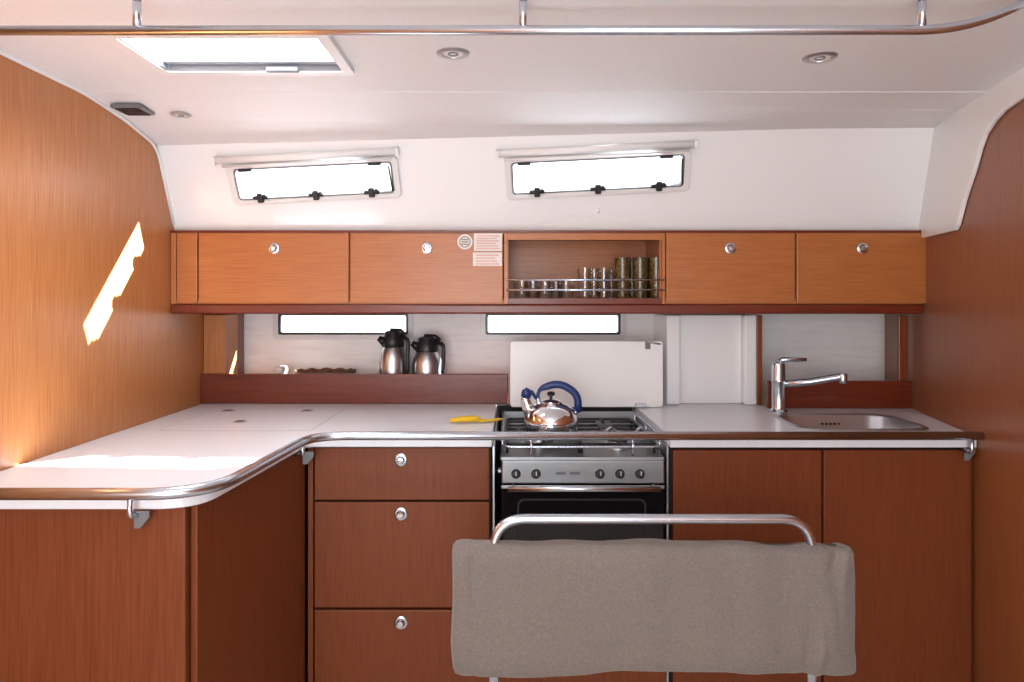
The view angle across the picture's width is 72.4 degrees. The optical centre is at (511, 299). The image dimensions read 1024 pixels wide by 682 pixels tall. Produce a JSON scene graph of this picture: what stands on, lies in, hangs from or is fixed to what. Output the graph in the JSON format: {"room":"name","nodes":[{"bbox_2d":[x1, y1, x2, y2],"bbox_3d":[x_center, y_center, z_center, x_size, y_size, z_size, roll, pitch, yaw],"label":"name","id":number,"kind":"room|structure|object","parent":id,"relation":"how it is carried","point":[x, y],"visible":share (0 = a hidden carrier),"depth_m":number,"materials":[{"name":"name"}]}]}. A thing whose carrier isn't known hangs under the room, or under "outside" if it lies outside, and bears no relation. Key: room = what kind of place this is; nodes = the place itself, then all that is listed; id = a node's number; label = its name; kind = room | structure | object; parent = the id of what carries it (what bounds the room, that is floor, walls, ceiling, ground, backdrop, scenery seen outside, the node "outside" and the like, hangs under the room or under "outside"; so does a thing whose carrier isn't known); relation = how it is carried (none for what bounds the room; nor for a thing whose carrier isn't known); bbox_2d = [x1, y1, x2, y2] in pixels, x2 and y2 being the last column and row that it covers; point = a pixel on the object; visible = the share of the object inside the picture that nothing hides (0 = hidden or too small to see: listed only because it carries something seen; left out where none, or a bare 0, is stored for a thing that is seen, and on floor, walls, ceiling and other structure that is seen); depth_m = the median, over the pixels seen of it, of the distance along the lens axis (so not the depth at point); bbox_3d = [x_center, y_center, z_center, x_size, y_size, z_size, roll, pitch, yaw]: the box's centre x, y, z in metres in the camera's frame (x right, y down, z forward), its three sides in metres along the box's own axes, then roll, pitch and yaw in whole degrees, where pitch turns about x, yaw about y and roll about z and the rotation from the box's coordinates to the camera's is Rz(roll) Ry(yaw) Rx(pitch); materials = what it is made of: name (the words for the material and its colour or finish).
{"room":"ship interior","nodes":[
{"label":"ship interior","id":0,"kind":"room"},
{"bbox_2d":[0,55,209,470],"bbox_3d":[-1.192,0.320,0.625,0.040,2.000,4.650,0,0,0],"label":"wall","id":1,"kind":"structure","parent":0,"point":[92,346],"depth_m":1.88,"materials":[{"name":"brown wood"}]},
{"bbox_2d":[0,50,174,224],"bbox_3d":[-1.169,-0.415,1.312,0.010,0.311,2.224,0,0,0],"label":"trim","id":2,"kind":"structure","parent":1,"relation":"attached to","point":[2,53],"depth_m":2.01,"materials":[{"name":"white plastic"}]},
{"bbox_2d":[201,374,507,403],"bbox_3d":[-0.593,0.334,2.640,1.156,0.112,0.020,0,0,0],"label":"backsplash","id":3,"kind":"structure","parent":1,"relation":"attached to","point":[215,388],"depth_m":2.63,"materials":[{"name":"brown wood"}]},
{"bbox_2d":[0,0,1023,91],"bbox_3d":[0.100,-0.590,0.107,2.623,0.040,3.615,0,0,0],"label":"ceiling","id":4,"kind":"structure","parent":0,"point":[979,58],"depth_m":1.60,"materials":[{"name":"grey plastic"}]},
{"bbox_2d":[100,35,353,74],"bbox_3d":[-0.630,-0.564,1.605,0.480,0.012,0.270,0,0,0],"label":"frame","id":5,"kind":"object","parent":4,"relation":"attached to","point":[328,42],"visible":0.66,"depth_m":1.59,"materials":[{"name":"white plastic"}]},
{"bbox_2d":[119,38,341,70],"bbox_3d":[-0.630,-0.574,1.605,0.436,0.024,0.226,0,0,0],"label":"window","id":6,"kind":"structure","parent":5,"relation":"attached to","point":[134,43],"depth_m":1.71,"materials":[{"name":"grey plastic"}]},
{"bbox_2d":[164,60,334,62],"bbox_3d":[-0.630,-0.578,1.695,0.422,0.008,0.006,0,0,0],"label":"bar","id":7,"kind":"object","parent":6,"relation":"attached to","point":[166,61],"depth_m":1.69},
{"bbox_2d":[167,63,335,63],"bbox_3d":[-0.630,-0.578,1.704,0.422,0.004,0.013,0,0,0],"label":"blind","id":8,"kind":"object","parent":6,"relation":"attached to","point":[167,63],"visible":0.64,"depth_m":1.71,"materials":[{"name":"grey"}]},
{"bbox_2d":[266,66,299,72],"bbox_3d":[-0.560,-0.563,1.709,0.080,0.014,0.014,0,0,0],"label":"handle","id":9,"kind":"object","parent":6,"relation":"attached to","point":[269,69],"visible":1,"depth_m":1.70,"materials":[{"name":"grey plastic"}]},
{"bbox_2d":[436,47,469,59],"bbox_3d":[-0.136,-0.568,1.615,0.078,0.004,0.078,0,0,0],"label":"ceiling spotlight","id":10,"kind":"object","parent":4,"relation":"attached to","point":[452,53],"depth_m":1.61,"materials":[{"name":"silver metal"}]},
{"bbox_2d":[0,0,1023,35],"bbox_3d":[-0.089,-0.534,1.300,2.164,0.084,0.028,0,0,0],"label":"grab rail","id":11,"kind":"object","parent":4,"relation":"attached to","point":[136,28],"visible":1,"depth_m":1.29,"materials":[{"name":"silver metal"}]},
{"bbox_2d":[802,51,837,63],"bbox_3d":[0.722,-0.568,1.642,0.078,0.004,0.078,0,0,0],"label":"ceiling spotlight","id":12,"kind":"object","parent":4,"relation":"attached to","point":[823,56],"depth_m":1.63,"materials":[{"name":"silver metal"}]},
{"bbox_2d":[86,92,985,145],"bbox_3d":[0.144,-0.562,2.120,2.712,0.113,0.410,0,0,0],"label":"ceiling","id":13,"kind":"structure","parent":0,"point":[217,117],"depth_m":2.10,"materials":[{"name":"white paint"}]},
{"bbox_2d":[110,104,154,115],"bbox_3d":[-1.097,-0.549,2.027,0.085,0.013,0.085,0,0,0],"label":"ceiling air vent","id":14,"kind":"object","parent":13,"relation":"attached to","point":[127,109],"depth_m":2.01,"materials":[{"name":"grey metal"}]},
{"bbox_2d":[170,112,191,117],"bbox_3d":[-0.985,-0.549,2.085,0.059,0.004,0.058,0,0,0],"label":"ceiling spotlight","id":15,"kind":"object","parent":13,"relation":"attached to","point":[175,114],"depth_m":2.08,"materials":[{"name":"silver metal"}]},
{"bbox_2d":[157,128,933,229],"bbox_3d":[0.149,-0.429,2.362,2.702,0.409,0.207,0,0,0],"label":"wall","id":16,"kind":"structure","parent":0,"point":[844,178],"depth_m":2.37,"materials":[{"name":"white paint"}]},
{"bbox_2d":[529,159,682,193],"bbox_3d":[0.316,-0.412,2.353,0.514,0.110,0.046,0,0,5],"label":"window","id":17,"kind":"structure","parent":16,"relation":"attached to","point":[664,185],"depth_m":2.35,"materials":[{"name":"black plastic"}]},
{"bbox_2d":[171,230,925,313],"bbox_3d":[0.127,-0.096,2.610,2.595,0.287,0.460,0,0,0],"label":"wall cabinet","id":18,"kind":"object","parent":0,"point":[213,271],"depth_m":2.40,"materials":[{"name":"brown wood"}]},
{"bbox_2d":[238,168,251,171],"bbox_3d":[-0.891,-0.432,2.332,0.044,0.014,0.015,0,0,0],"label":"hinge","id":19,"kind":"object","parent":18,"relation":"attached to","point":[247,169],"visible":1,"depth_m":2.33,"materials":[{"name":"black plastic"}]},
{"bbox_2d":[256,193,263,202],"bbox_3d":[-0.849,-0.344,2.363,0.021,0.033,0.024,0,0,0],"label":"lever","id":20,"kind":"object","parent":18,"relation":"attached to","point":[260,199],"visible":1,"depth_m":2.36,"materials":[{"name":"black plastic"}]},
{"bbox_2d":[211,146,399,167],"bbox_3d":[-0.680,-0.473,2.306,0.617,0.069,0.041,0,0,1],"label":"roller blind","id":21,"kind":"object","parent":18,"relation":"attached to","point":[215,160],"visible":1,"depth_m":2.30,"materials":[{"name":"white plastic"}]},
{"bbox_2d":[226,156,401,204],"bbox_3d":[-0.663,-0.400,2.352,0.578,0.156,0.067,0,0,1],"label":"frame","id":22,"kind":"object","parent":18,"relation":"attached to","point":[394,161],"visible":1,"depth_m":2.36,"materials":[{"name":"white plastic"}]},
{"bbox_2d":[233,162,394,199],"bbox_3d":[-0.663,-0.404,2.361,0.533,0.131,0.066,0,0,1],"label":"gasket","id":23,"kind":"object","parent":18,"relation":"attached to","point":[241,197],"visible":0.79,"depth_m":2.37,"materials":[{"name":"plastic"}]},
{"bbox_2d":[312,190,319,199],"bbox_3d":[-0.661,-0.353,2.359,0.021,0.033,0.024,0,0,0],"label":"lever","id":24,"kind":"object","parent":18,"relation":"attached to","point":[315,193],"visible":1,"depth_m":2.35,"materials":[{"name":"black plastic"}]},
{"bbox_2d":[253,166,393,199],"bbox_3d":[-0.637,-0.392,2.362,0.477,0.107,0.046,0,0,5],"label":"window","id":25,"kind":"structure","parent":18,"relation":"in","point":[321,194],"depth_m":2.36,"materials":[{"name":"black plastic"}]},
{"bbox_2d":[278,314,407,334],"bbox_3d":[-0.686,0.098,2.854,0.531,0.089,0.016,0,0,0],"label":"gasket","id":26,"kind":"object","parent":18,"relation":"attached to","point":[280,332],"visible":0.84,"depth_m":2.85,"materials":[{"name":"black plastic"}]},
{"bbox_2d":[273,314,412,339],"bbox_3d":[-0.686,0.098,2.845,0.569,0.127,0.009,0,0,0],"label":"frame","id":27,"kind":"object","parent":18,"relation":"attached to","point":[276,336],"visible":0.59,"depth_m":2.84,"materials":[{"name":"white plastic"}]},
{"bbox_2d":[368,188,374,197],"bbox_3d":[-0.473,-0.361,2.356,0.021,0.033,0.024,0,0,0],"label":"lever","id":28,"kind":"object","parent":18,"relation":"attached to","point":[371,193],"visible":1,"depth_m":2.35,"materials":[{"name":"black plastic"}]},
{"bbox_2d":[368,162,380,165],"bbox_3d":[-0.456,-0.452,2.323,0.044,0.014,0.015,0,0,0],"label":"hinge","id":29,"kind":"object","parent":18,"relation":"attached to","point":[369,163],"visible":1,"depth_m":2.32,"materials":[{"name":"black plastic"}]},
{"bbox_2d":[457,234,471,248],"bbox_3d":[-0.161,-0.199,2.395,0.052,0.052,0.002,0,0,0],"label":"round sticker","id":30,"kind":"object","parent":18,"relation":"attached to","point":[464,241],"visible":1,"depth_m":2.40,"materials":[{"name":"white paper"}]},
{"bbox_2d":[473,252,501,265],"bbox_3d":[-0.084,-0.140,2.395,0.099,0.046,0.002,0,0,0],"label":"label","id":31,"kind":"object","parent":18,"relation":"attached to","point":[479,258],"visible":1,"depth_m":2.40,"materials":[{"name":"white paper"}]},
{"bbox_2d":[474,233,501,250],"bbox_3d":[-0.082,-0.198,2.395,0.096,0.060,0.002,0,0,0],"label":"label","id":32,"kind":"object","parent":18,"relation":"attached to","point":[482,241],"visible":1,"depth_m":2.40,"materials":[{"name":"white paper"}]},
{"bbox_2d":[517,162,530,165],"bbox_3d":[0.040,-0.452,2.323,0.044,0.014,0.015,0,0,0],"label":"hinge","id":33,"kind":"object","parent":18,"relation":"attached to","point":[518,163],"visible":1,"depth_m":2.32,"materials":[{"name":"black plastic"}]},
{"bbox_2d":[534,187,539,196],"bbox_3d":[0.085,-0.363,2.355,0.021,0.033,0.024,0,0,0],"label":"lever","id":34,"kind":"object","parent":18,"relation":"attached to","point":[536,189],"visible":1,"depth_m":2.35,"materials":[{"name":"black plastic"}]},
{"bbox_2d":[485,314,620,334],"bbox_3d":[0.167,0.098,2.854,0.552,0.089,0.016,0,0,0],"label":"gasket","id":35,"kind":"object","parent":18,"relation":"attached to","point":[618,332],"visible":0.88,"depth_m":2.85,"materials":[{"name":"black plastic"}]},
{"bbox_2d":[480,314,625,339],"bbox_3d":[0.167,0.098,2.845,0.590,0.127,0.009,0,0,0],"label":"frame","id":36,"kind":"object","parent":18,"relation":"attached to","point":[483,335],"visible":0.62,"depth_m":2.84,"materials":[{"name":"white plastic"}]},
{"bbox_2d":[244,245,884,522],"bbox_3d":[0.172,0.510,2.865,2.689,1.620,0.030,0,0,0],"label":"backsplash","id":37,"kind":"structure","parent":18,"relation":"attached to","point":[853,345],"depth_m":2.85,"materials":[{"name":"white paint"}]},
{"bbox_2d":[509,241,645,297],"bbox_3d":[0.249,-0.113,2.665,0.520,0.222,0.010,0,0,0],"label":"shelf","id":38,"kind":"object","parent":18,"relation":"attached to","point":[527,259],"depth_m":2.66,"materials":[{"name":"brown wood"}]},
{"bbox_2d":[496,139,698,160],"bbox_3d":[0.277,-0.494,2.297,0.661,0.071,0.041,0,0,1],"label":"roller blind","id":39,"kind":"object","parent":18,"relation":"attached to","point":[694,143],"visible":1,"depth_m":2.29,"materials":[{"name":"white plastic"}]},
{"bbox_2d":[505,149,690,199],"bbox_3d":[0.287,-0.420,2.343,0.622,0.160,0.068,0,0,1],"label":"frame","id":40,"kind":"object","parent":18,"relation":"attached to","point":[510,195],"visible":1,"depth_m":2.35,"materials":[{"name":"white plastic"}]},
{"bbox_2d":[511,154,684,194],"bbox_3d":[0.287,-0.424,2.351,0.577,0.135,0.067,0,0,1],"label":"gasket","id":41,"kind":"object","parent":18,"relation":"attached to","point":[681,155],"visible":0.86,"depth_m":2.36,"materials":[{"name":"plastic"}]},
{"bbox_2d":[595,184,600,193],"bbox_3d":[0.289,-0.372,2.351,0.021,0.033,0.024,0,0,0],"label":"lever","id":42,"kind":"object","parent":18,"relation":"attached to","point":[597,186],"visible":1,"depth_m":2.34,"materials":[{"name":"black plastic"}]},
{"bbox_2d":[614,257,630,297],"bbox_3d":[0.390,-0.076,2.470,0.057,0.146,0.057,0,0,0],"label":"tumbler","id":43,"kind":"object","parent":18,"relation":"on","point":[622,264],"visible":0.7,"depth_m":2.45,"materials":[{"name":"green glass"}]},
{"bbox_2d":[629,259,633,297],"bbox_3d":[0.439,-0.076,2.560,0.057,0.146,0.057,0,0,0],"label":"tumbler","id":44,"kind":"object","parent":18,"relation":"on","point":[631,282],"visible":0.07,"depth_m":2.54,"materials":[{"name":"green glass"}]},
{"bbox_2d":[632,257,647,297],"bbox_3d":[0.453,-0.076,2.475,0.057,0.146,0.057,0,0,0],"label":"tumbler","id":45,"kind":"object","parent":18,"relation":"on","point":[639,264],"visible":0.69,"depth_m":2.45,"materials":[{"name":"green glass"}]},
{"bbox_2d":[646,281,649,297],"bbox_3d":[0.508,-0.076,2.560,0.057,0.146,0.057,0,0,0],"label":"tumbler","id":46,"kind":"object","parent":18,"relation":"on","point":[647,296],"visible":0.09,"depth_m":2.54,"materials":[{"name":"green glass"}]},
{"bbox_2d":[648,257,656,297],"bbox_3d":[0.510,-0.076,2.480,0.057,0.146,0.057,0,0,0],"label":"tumbler","id":47,"kind":"object","parent":18,"relation":"on","point":[652,262],"visible":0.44,"depth_m":2.46,"materials":[{"name":"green glass"}]},
{"bbox_2d":[656,181,661,190],"bbox_3d":[0.493,-0.381,2.346,0.021,0.033,0.024,0,0,0],"label":"lever","id":48,"kind":"object","parent":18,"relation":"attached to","point":[658,183],"visible":1,"depth_m":2.34,"materials":[{"name":"black plastic"}]},
{"bbox_2d":[660,155,673,158],"bbox_3d":[0.511,-0.474,2.313,0.044,0.014,0.015,0,0,0],"label":"hinge","id":49,"kind":"object","parent":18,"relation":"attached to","point":[661,156],"visible":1,"depth_m":2.31,"materials":[{"name":"black plastic"}]},
{"bbox_2d":[885,99,1023,681],"bbox_3d":[1.047,0.320,0.621,0.040,2.000,4.761,0,0,12],"label":"wall","id":50,"kind":"structure","parent":0,"point":[966,346],"depth_m":1.93,"materials":[{"name":"brown wood"}]},
{"bbox_2d":[766,380,911,407],"bbox_3d":[1.180,0.341,2.530,0.521,0.098,0.020,0,0,0],"label":"trim","id":51,"kind":"structure","parent":50,"relation":"attached to","point":[856,393],"depth_m":2.52,"materials":[{"name":"brown wood"}]},
{"bbox_2d":[918,67,1023,237],"bbox_3d":[1.261,-0.406,1.722,0.013,0.388,1.474,0,0,12],"label":"trim","id":52,"kind":"structure","parent":50,"relation":"attached to","point":[958,142],"depth_m":2.10,"materials":[{"name":"white"}]},
{"bbox_3d":[0.189,1.340,0.650,2.822,0.040,4.700,0,0,0],"label":"floor","id":53,"kind":"structure","parent":0,"visible":0},
{"bbox_2d":[0,448,307,681],"bbox_3d":[-0.883,0.870,2.015,0.573,0.897,1.170,0,0,0],"label":"base cabinet","id":54,"kind":"object","parent":53,"relation":"on","point":[215,590],"visible":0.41,"depth_m":1.43,"materials":[{"name":"brown wood"}]},
{"bbox_2d":[0,404,497,508],"bbox_3d":[-0.614,0.406,2.127,1.114,0.030,1.443,0,0,0],"label":"countertop","id":55,"kind":"structure","parent":54,"relation":"on","point":[143,455],"depth_m":1.87,"materials":[{"name":"white laminate"}]},
{"bbox_2d":[204,314,243,373],"bbox_3d":[-1.128,0.223,2.750,0.083,0.334,0.190,0,0,0],"label":"mirror","id":56,"kind":"object","parent":55,"relation":"on","point":[223,333],"visible":0.62,"depth_m":2.65,"materials":[{"name":"brown mirror"}]},
{"bbox_2d":[160,409,342,430],"bbox_3d":[-0.830,0.389,2.300,0.460,0.004,0.420,0,0,0],"label":"lid","id":57,"kind":"object","parent":55,"relation":"on","point":[217,419],"visible":1,"depth_m":2.27,"materials":[{"name":"white laminate"},{"name":"brushed steel"}]},
{"bbox_2d":[274,365,287,373],"bbox_3d":[-0.889,0.323,2.700,0.042,0.135,0.080,0,0,0],"label":"tea towel","id":58,"kind":"object","parent":55,"relation":"on","point":[282,369],"visible":0.2,"depth_m":2.67,"materials":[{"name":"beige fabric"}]},
{"bbox_2d":[293,368,355,373],"bbox_3d":[-0.732,0.330,2.740,0.244,0.120,0.154,0,0,0],"label":"wicker basket","id":59,"kind":"object","parent":55,"relation":"on","point":[310,370],"visible":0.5,"depth_m":2.74,"materials":[{"name":"brown wicker"}]},
{"bbox_2d":[377,328,409,373],"bbox_3d":[-0.468,0.250,2.736,0.117,0.281,0.114,0,0,-22],"label":"thermos jug","id":60,"kind":"object","parent":55,"relation":"on","point":[393,359],"visible":0.69,"depth_m":2.70,"materials":[{"name":"silver metal"}]},
{"bbox_2d":[410,334,445,373],"bbox_3d":[-0.335,0.262,2.738,0.124,0.258,0.121,0,0,-22],"label":"thermos jug","id":61,"kind":"object","parent":55,"relation":"on","point":[426,360],"visible":0.66,"depth_m":2.70,"materials":[{"name":"silver metal"}]},
{"bbox_2d":[450,415,502,422],"bbox_3d":[-0.105,0.377,2.225,0.188,0.021,0.027,0,0,-18],"label":"kitchen knife","id":62,"kind":"object","parent":55,"relation":"on","point":[472,418],"visible":1,"depth_m":2.21,"materials":[{"name":"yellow plastic"}]},
{"bbox_2d":[0,431,984,527],"bbox_3d":[0.021,0.412,1.855,2.564,0.087,0.542,0,0,-16],"label":"rail","id":63,"kind":"object","parent":55,"relation":"attached to","point":[184,491],"visible":1,"depth_m":1.95,"materials":[{"name":"silver metal"}]},
{"bbox_2d":[308,421,495,681],"bbox_3d":[-0.325,0.871,2.301,0.528,0.897,0.598,0,0,0],"label":"drawer unit","id":64,"kind":"object","parent":53,"relation":"on","point":[385,523],"visible":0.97,"depth_m":2.02,"materials":[{"name":"brown wood"}]},
{"bbox_2d":[493,405,667,681],"bbox_3d":[0.198,0.852,2.285,0.507,0.935,0.650,0,0,0],"label":"gas stove","id":65,"kind":"object","parent":53,"relation":"on","point":[536,476],"visible":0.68,"depth_m":2.01,"materials":[{"name":"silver metal"}]},
{"bbox_2d":[521,381,581,430],"bbox_3d":[0.123,0.335,2.200,0.170,0.163,0.170,0,0,35],"label":"kettle","id":66,"kind":"object","parent":65,"relation":"on","point":[549,414],"visible":0.94,"depth_m":2.16,"materials":[{"name":"silver metal"}]},
{"bbox_2d":[500,411,664,460],"bbox_3d":[0.203,0.430,2.268,0.475,0.069,0.505,0,0,0],"label":"cooktop","id":67,"kind":"object","parent":65,"relation":"in","point":[511,450],"depth_m":2.09,"materials":[{"name":"silver metal"}]},
{"bbox_2d":[502,483,663,540],"bbox_3d":[0.203,0.727,2.254,0.467,0.526,0.492,0,0,0],"label":"oven","id":68,"kind":"object","parent":65,"relation":"in","point":[513,503],"depth_m":2.01,"materials":[{"name":"black glass"}]},
{"bbox_2d":[489,514,816,681],"bbox_3d":[0.302,0.889,1.500,0.752,0.860,0.070,0,0,0],"label":"frame","id":69,"kind":"object","parent":53,"relation":"on","point":[508,522],"visible":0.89,"depth_m":1.49,"materials":[{"name":"silver metal"}]},
{"bbox_2d":[451,538,855,677],"bbox_3d":[0.300,0.658,1.500,0.859,0.282,0.118,0,0,0],"label":"backrest","id":70,"kind":"object","parent":69,"relation":"in","point":[560,607],"visible":0.99,"depth_m":1.46,"materials":[{"name":"grey fabric"}]},
{"bbox_2d":[668,446,971,681],"bbox_3d":[0.895,0.871,2.259,0.872,0.897,0.482,0,0,0],"label":"base cabinet","id":71,"kind":"object","parent":53,"relation":"on","point":[904,514],"visible":0.64,"depth_m":2.02,"materials":[{"name":"brown wood"}]},
{"bbox_2d":[632,396,975,446],"bbox_3d":[0.983,0.406,2.424,1.061,0.030,0.848,0,0,0],"label":"countertop","id":72,"kind":"structure","parent":71,"relation":"on","point":[683,416],"depth_m":2.20,"materials":[{"name":"white laminate"}]},
{"bbox_2d":[510,341,662,407],"bbox_3d":[0.270,0.269,2.537,0.555,0.240,0.026,0,0,0],"label":"panel","id":73,"kind":"object","parent":72,"relation":"on","point":[603,373],"visible":0.84,"depth_m":2.54,"materials":[{"name":"white plastic"}]},
{"bbox_2d":[654,314,679,404],"bbox_3d":[0.601,0.223,2.723,0.050,0.334,0.245,0,0,0],"label":"wall panel","id":74,"kind":"object","parent":72,"relation":"on","point":[666,326],"visible":0.82,"depth_m":2.60,"materials":[{"name":"white"}]},
{"bbox_2d":[672,314,740,402],"bbox_3d":[0.745,0.223,2.740,0.239,0.334,0.210,0,0,0],"label":"wall panel","id":75,"kind":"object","parent":72,"relation":"on","point":[710,344],"depth_m":2.63,"materials":[{"name":"white"}]},
{"bbox_2d":[735,314,755,404],"bbox_3d":[0.887,0.223,2.723,0.045,0.334,0.245,0,0,0],"label":"wall panel","id":76,"kind":"object","parent":72,"relation":"on","point":[748,322],"visible":0.56,"depth_m":2.60,"materials":[{"name":"white"}]},
{"bbox_2d":[746,314,761,404],"bbox_3d":[0.920,0.223,2.723,0.019,0.334,0.245,0,0,0],"label":"trim","id":77,"kind":"structure","parent":72,"relation":"on","point":[758,317],"depth_m":2.60,"materials":[{"name":"brown wood"}]},
{"bbox_2d":[769,357,846,413],"bbox_3d":[1.018,0.295,2.413,0.250,0.193,0.062,0,0,13],"label":"kitchen faucet","id":78,"kind":"object","parent":72,"relation":"on","point":[779,383],"visible":0.99,"depth_m":2.41,"materials":[{"name":"silver metal"}]},
{"bbox_2d":[773,413,928,430],"bbox_3d":[1.075,0.462,2.245,0.405,0.150,0.305,0,0,0],"label":"sink","id":79,"kind":"object","parent":72,"relation":"in","point":[812,421],"visible":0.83,"depth_m":2.37,"materials":[{"name":"silver metal"}]},
{"bbox_2d":[897,315,907,379],"bbox_3d":[1.424,0.223,2.553,0.035,0.334,0.015,0,0,0],"label":"end post","id":80,"kind":"object","parent":72,"relation":"on","point":[902,320],"visible":0.58,"depth_m":2.54,"materials":[{"name":"brown wood"}]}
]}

